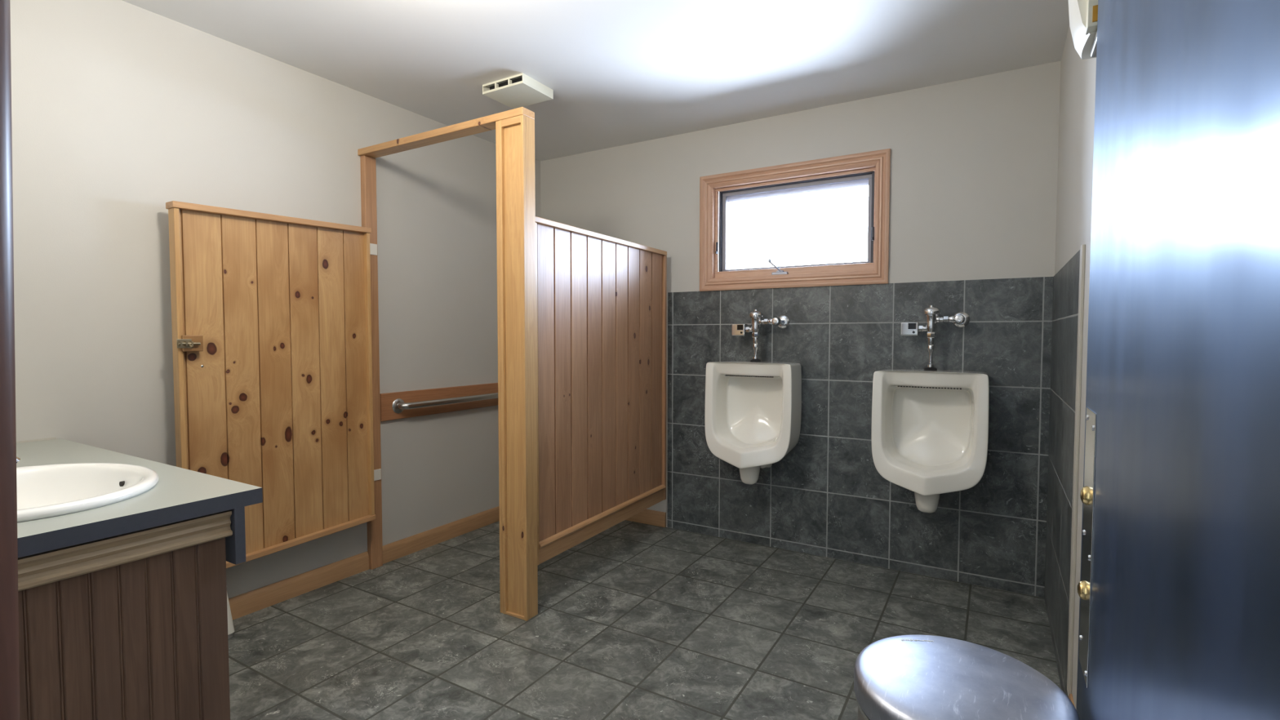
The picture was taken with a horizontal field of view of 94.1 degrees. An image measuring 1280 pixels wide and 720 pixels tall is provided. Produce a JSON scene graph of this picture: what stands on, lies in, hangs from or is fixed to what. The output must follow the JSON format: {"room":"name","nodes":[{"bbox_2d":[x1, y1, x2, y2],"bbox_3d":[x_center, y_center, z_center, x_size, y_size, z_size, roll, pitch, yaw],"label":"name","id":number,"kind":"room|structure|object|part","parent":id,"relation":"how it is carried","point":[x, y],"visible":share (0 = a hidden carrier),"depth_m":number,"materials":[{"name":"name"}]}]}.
{"room":"public restroom","nodes":[
{"label":"public restroom","id":0,"kind":"room"},
{"bbox_2d":[9,0,540,598],"bbox_3d":[-1.559,-0.129,2.931,0.120,2.440,3.386,1,3,31],"label":"wall","id":1,"kind":"structure","parent":0,"point":[122,111],"depth_m":2.39,"materials":[{"name":"paint"}]},
{"bbox_2d":[228,506,499,619],"bbox_3d":[-1.356,1.036,3.189,0.016,0.092,2.576,1,3,31],"label":"baseboard","id":2,"kind":"structure","parent":1,"relation":"attached to","point":[244,604],"depth_m":2.97,"materials":[{"name":"brown wood"}]},
{"bbox_2d":[379,382,497,421],"bbox_3d":[-1.051,0.232,3.597,0.088,0.146,1.116,1,3,31],"label":"grab bar","id":3,"kind":"object","parent":1,"relation":"attached to","point":[405,404],"visible":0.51,"depth_m":3.42,"materials":[{"name":"silver metal"}]},
{"bbox_2d":[121,0,1069,160],"bbox_3d":[-0.283,-1.337,1.406,3.781,0.100,4.616,1,3,31],"label":"ceiling","id":4,"kind":"structure","parent":0,"point":[619,73],"depth_m":2.56,"materials":[{"name":"paint"}]},
{"bbox_2d":[482,72,553,108],"bbox_3d":[-0.603,-1.327,2.953,0.261,0.047,0.225,1,3,31],"label":"exhaust fan","id":5,"kind":"object","parent":4,"relation":"attached to","point":[526,91],"visible":0.98,"depth_m":2.91,"materials":[{"name":"beige plastic"}]},
{"bbox_2d":[489,77,522,89],"bbox_3d":[-0.604,-1.331,2.953,0.221,0.030,0.164,1,3,31],"label":"grille","id":6,"kind":"object","parent":5,"relation":"attached to","point":[520,86],"depth_m":2.86,"materials":[{"name":"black plastic"}]},
{"bbox_2d":[227,520,1061,719],"bbox_3d":[-0.285,1.200,1.509,3.781,0.100,4.616,1,3,31],"label":"floor","id":7,"kind":"structure","parent":0,"point":[634,620],"depth_m":2.42,"materials":[{"name":"tile"}]},
{"bbox_2d":[17,510,232,719],"bbox_3d":[-1.071,0.755,1.153,0.036,0.819,0.516,1,3,31],"label":"vanity","id":8,"kind":"object","parent":7,"relation":"on","point":[133,625],"visible":0.79,"depth_m":1.21,"materials":[{"name":"brown wood"}]},
{"bbox_3d":[-1.062,0.379,1.133,0.016,0.057,0.516,1,3,31],"label":"moulding","id":9,"kind":"part","parent":8,"relation":"part of","materials":[{"name":"beige wood"}]},
{"bbox_2d":[16,437,262,564],"bbox_3d":[-1.599,0.375,1.488,1.309,0.170,0.583,1,3,31],"label":"countertop","id":10,"kind":"structure","parent":8,"relation":"on","point":[180,494],"depth_m":1.33,"materials":[{"name":"grey laminate"}]},
{"bbox_2d":[16,462,159,522],"bbox_3d":[-1.393,0.363,1.337,0.581,0.162,0.478,1,3,31],"label":"sink","id":11,"kind":"object","parent":10,"relation":"in","point":[47,491],"visible":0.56,"depth_m":1.52,"materials":[{"name":"white ceramic"}]},
{"bbox_2d":[226,593,234,639],"bbox_3d":[-1.725,1.012,2.362,0.128,0.207,0.168,1,3,31],"label":"waste bin","id":12,"kind":"object","parent":7,"relation":"on","point":[230,624],"visible":0.13,"depth_m":2.39,"materials":[{"name":"white plastic"}]},
{"bbox_2d":[165,106,666,621],"bbox_3d":[-0.778,0.020,2.857,2.313,2.150,0.904,-1,2,-20],"label":"stall","id":13,"kind":"object","parent":7,"relation":"on","point":[275,317],"visible":1,"depth_m":2.68,"materials":[{"name":"brown wood"}]},
{"bbox_3d":[-1.562,-0.612,2.600,0.062,0.050,0.828,1,3,31],"label":"rail","id":14,"kind":"part","parent":13,"relation":"part of","materials":[{"name":"brown wood"}]},
{"bbox_3d":[-1.569,0.107,2.632,0.018,1.451,0.806,1,3,31],"label":"door","id":15,"kind":"part","parent":13,"relation":"part of","materials":[{"name":"brown wood"}]},
{"bbox_3d":[-1.560,0.816,2.657,0.052,0.049,0.823,1,3,31],"label":"rail","id":16,"kind":"part","parent":13,"relation":"part of","materials":[{"name":"brown wood"}]},
{"bbox_3d":[-1.385,0.026,3.078,0.036,2.118,0.066,1,3,31],"label":"post","id":17,"kind":"part","parent":13,"relation":"part of","materials":[{"name":"brown wood"}]},
{"bbox_3d":[-0.156,0.847,3.141,0.011,0.069,1.250,1,3,30],"label":"rail","id":18,"kind":"part","parent":13,"relation":"part of","materials":[{"name":"brown wood"}]},
{"bbox_3d":[-0.149,0.799,3.141,0.023,0.026,1.192,1,3,30],"label":"moulding","id":19,"kind":"part","parent":13,"relation":"part of","materials":[{"name":"brown wood"}]},
{"bbox_2d":[853,635,1079,719],"bbox_3d":[0.510,0.837,0.968,0.316,0.671,0.326,1,3,31],"label":"trash can","id":20,"kind":"object","parent":7,"relation":"on","point":[903,677],"visible":1,"depth_m":0.94,"materials":[{"name":"silver metal"}]},
{"bbox_2d":[540,60,1061,526],"bbox_3d":[0.619,-0.152,3.534,3.006,2.440,0.120,1,3,31],"label":"wall","id":21,"kind":"structure","parent":0,"point":[974,161],"depth_m":2.99,"materials":[{"name":"paint"}]},
{"bbox_2d":[626,509,666,527],"bbox_3d":[-0.266,1.002,4.029,0.995,0.092,0.016,1,3,31],"label":"baseboard","id":22,"kind":"structure","parent":21,"relation":"attached to","point":[654,517],"depth_m":3.82,"materials":[{"name":"brown wood"}]},
{"bbox_2d":[666,292,667,512],"bbox_3d":[0.172,0.318,3.745,0.005,1.482,0.008,1,3,31],"label":"trim","id":23,"kind":"structure","parent":21,"relation":"attached to","point":[667,292],"depth_m":3.74,"materials":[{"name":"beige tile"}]},
{"bbox_2d":[704,360,801,484],"bbox_3d":[0.614,0.348,3.303,0.499,0.676,0.314,1,3,31],"label":"urinal","id":24,"kind":"object","parent":21,"relation":"attached to","point":[753,412],"visible":1,"depth_m":3.32,"materials":[{"name":"white ceramic"}]},
{"bbox_2d":[738,466,759,484],"bbox_3d":[0.607,0.598,3.301,0.128,0.176,0.110,1,3,31],"label":"outlet","id":25,"kind":"object","parent":24,"relation":"attached to","point":[750,476],"depth_m":3.26,"materials":[{"name":"white ceramic"}]},
{"bbox_2d":[731,309,789,361],"bbox_3d":[0.672,-0.138,3.344,0.293,0.292,0.140,1,3,31],"label":"valve","id":26,"kind":"object","parent":24,"relation":"on","point":[782,321],"visible":1,"depth_m":3.31,"materials":[{"name":"silver metal"}]},
{"bbox_2d":[699,148,890,291],"bbox_3d":[0.929,-0.769,3.487,1.335,0.719,0.441,1,3,31],"label":"window","id":27,"kind":"structure","parent":21,"relation":"in","point":[872,169],"depth_m":3.32,"materials":[{"name":"brown wood"}]},
{"bbox_3d":[0.391,-0.754,3.564,0.070,0.681,0.021,1,3,31],"label":"casing","id":28,"kind":"part","parent":27,"relation":"part of","materials":[{"name":"brown wood"}]},
{"bbox_3d":[0.761,-0.536,3.374,0.070,0.072,0.016,1,2,21],"label":"crank handle","id":29,"kind":"part","parent":27,"relation":"part of","materials":[{"name":"silver metal"}]},
{"bbox_3d":[0.816,-0.438,3.323,1.059,0.070,0.021,1,3,31],"label":"casing","id":30,"kind":"part","parent":27,"relation":"part of","materials":[{"name":"brown wood"}]},
{"bbox_3d":[0.816,-1.048,3.299,1.059,0.070,0.021,1,3,31],"label":"casing","id":31,"kind":"part","parent":27,"relation":"part of","materials":[{"name":"brown wood"}]},
{"bbox_3d":[0.875,-0.759,3.395,0.855,0.471,0.045,1,3,31],"label":"sash","id":32,"kind":"part","parent":27,"relation":"part of","materials":[{"name":"grey glass"}]},
{"bbox_3d":[1.241,-0.733,3.058,0.070,0.681,0.021,1,3,31],"label":"casing","id":33,"kind":"part","parent":27,"relation":"part of","materials":[{"name":"brown wood"}]},
{"bbox_2d":[666,276,1053,597],"bbox_3d":[1.024,0.340,3.238,1.978,1.480,0.007,1,3,31],"label":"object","id":34,"kind":"structure","parent":21,"relation":"attached to","point":[828,497],"depth_m":3.14,"materials":[{"name":"tile"}]},
{"bbox_2d":[871,368,989,513],"bbox_3d":[1.378,0.389,2.849,0.499,0.676,0.314,1,3,31],"label":"urinal","id":35,"kind":"object","parent":21,"relation":"attached to","point":[930,431],"visible":1,"depth_m":2.86,"materials":[{"name":"white ceramic"}]},
{"bbox_2d":[914,492,940,513],"bbox_3d":[1.371,0.639,2.847,0.128,0.176,0.110,1,3,31],"label":"outlet","id":36,"kind":"object","parent":35,"relation":"attached to","point":[925,504],"depth_m":2.81,"materials":[{"name":"white ceramic"}]},
{"bbox_2d":[900,305,969,370],"bbox_3d":[1.429,-0.108,2.894,0.293,0.314,0.140,1,3,31],"label":"valve","id":37,"kind":"object","parent":35,"relation":"on","point":[961,319],"visible":0.99,"depth_m":2.86,"materials":[{"name":"silver metal"}]},
{"bbox_2d":[1054,26,1096,708],"bbox_3d":[1.127,-0.063,1.333,0.120,2.440,3.386,1,3,31],"label":"wall","id":38,"kind":"structure","parent":0,"point":[1077,75],"depth_m":1.96,"materials":[{"name":"paint"}]},
{"bbox_2d":[1044,249,1079,696],"bbox_3d":[1.611,0.379,2.288,0.005,1.480,1.027,1,3,31],"label":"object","id":39,"kind":"structure","parent":38,"relation":"attached to","point":[1066,281],"depth_m":2.19,"materials":[{"name":"stone"}]},
{"bbox_2d":[1067,693,1075,706],"bbox_3d":[0.828,1.114,1.013,0.016,0.115,1.910,1,3,31],"label":"baseboard","id":40,"kind":"structure","parent":38,"relation":"attached to","point":[1070,696],"depth_m":1.81,"materials":[{"name":"brown wood"}]},
{"bbox_2d":[1066,244,1085,695],"bbox_3d":[1.335,0.346,1.826,0.009,1.384,0.047,1,3,31],"label":"trim","id":41,"kind":"structure","parent":38,"relation":"attached to","point":[1082,248],"depth_m":1.81,"materials":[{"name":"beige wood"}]},
{"bbox_2d":[1068,0,1097,59],"bbox_3d":[0.814,-0.724,1.021,0.126,0.374,0.134,1,3,31],"label":"wall dispenser","id":42,"kind":"object","parent":38,"relation":"attached to","point":[1083,14],"visible":0.43,"depth_m":1.03,"materials":[{"name":"white plastic"}]},
{"bbox_2d":[1075,0,1279,719],"bbox_3d":[0.509,0.159,0.576,0.055,2.033,0.933,1,3,31],"label":"door","id":43,"kind":"structure","parent":38,"relation":"in","point":[1179,584],"depth_m":0.47,"materials":[{"name":"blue metal"}]},
{"bbox_3d":[0.693,0.282,0.923,0.002,0.411,0.099,1,3,31],"label":"pull plate","id":44,"kind":"part","parent":43,"relation":"part of","materials":[{"name":"silver metal"}]},
{"bbox_3d":[-1.050,-0.039,0.732,3.006,2.440,0.125,1,3,31],"label":"wall","id":45,"kind":"structure","parent":0,"visible":0},
{"bbox_2d":[0,0,19,719],"bbox_3d":[-0.664,0.130,0.518,0.124,2.120,0.194,1,3,31],"label":"trim","id":46,"kind":"structure","parent":45,"relation":"attached to","point":[9,607],"depth_m":0.55,"materials":[{"name":"brown wood"}]}
]}

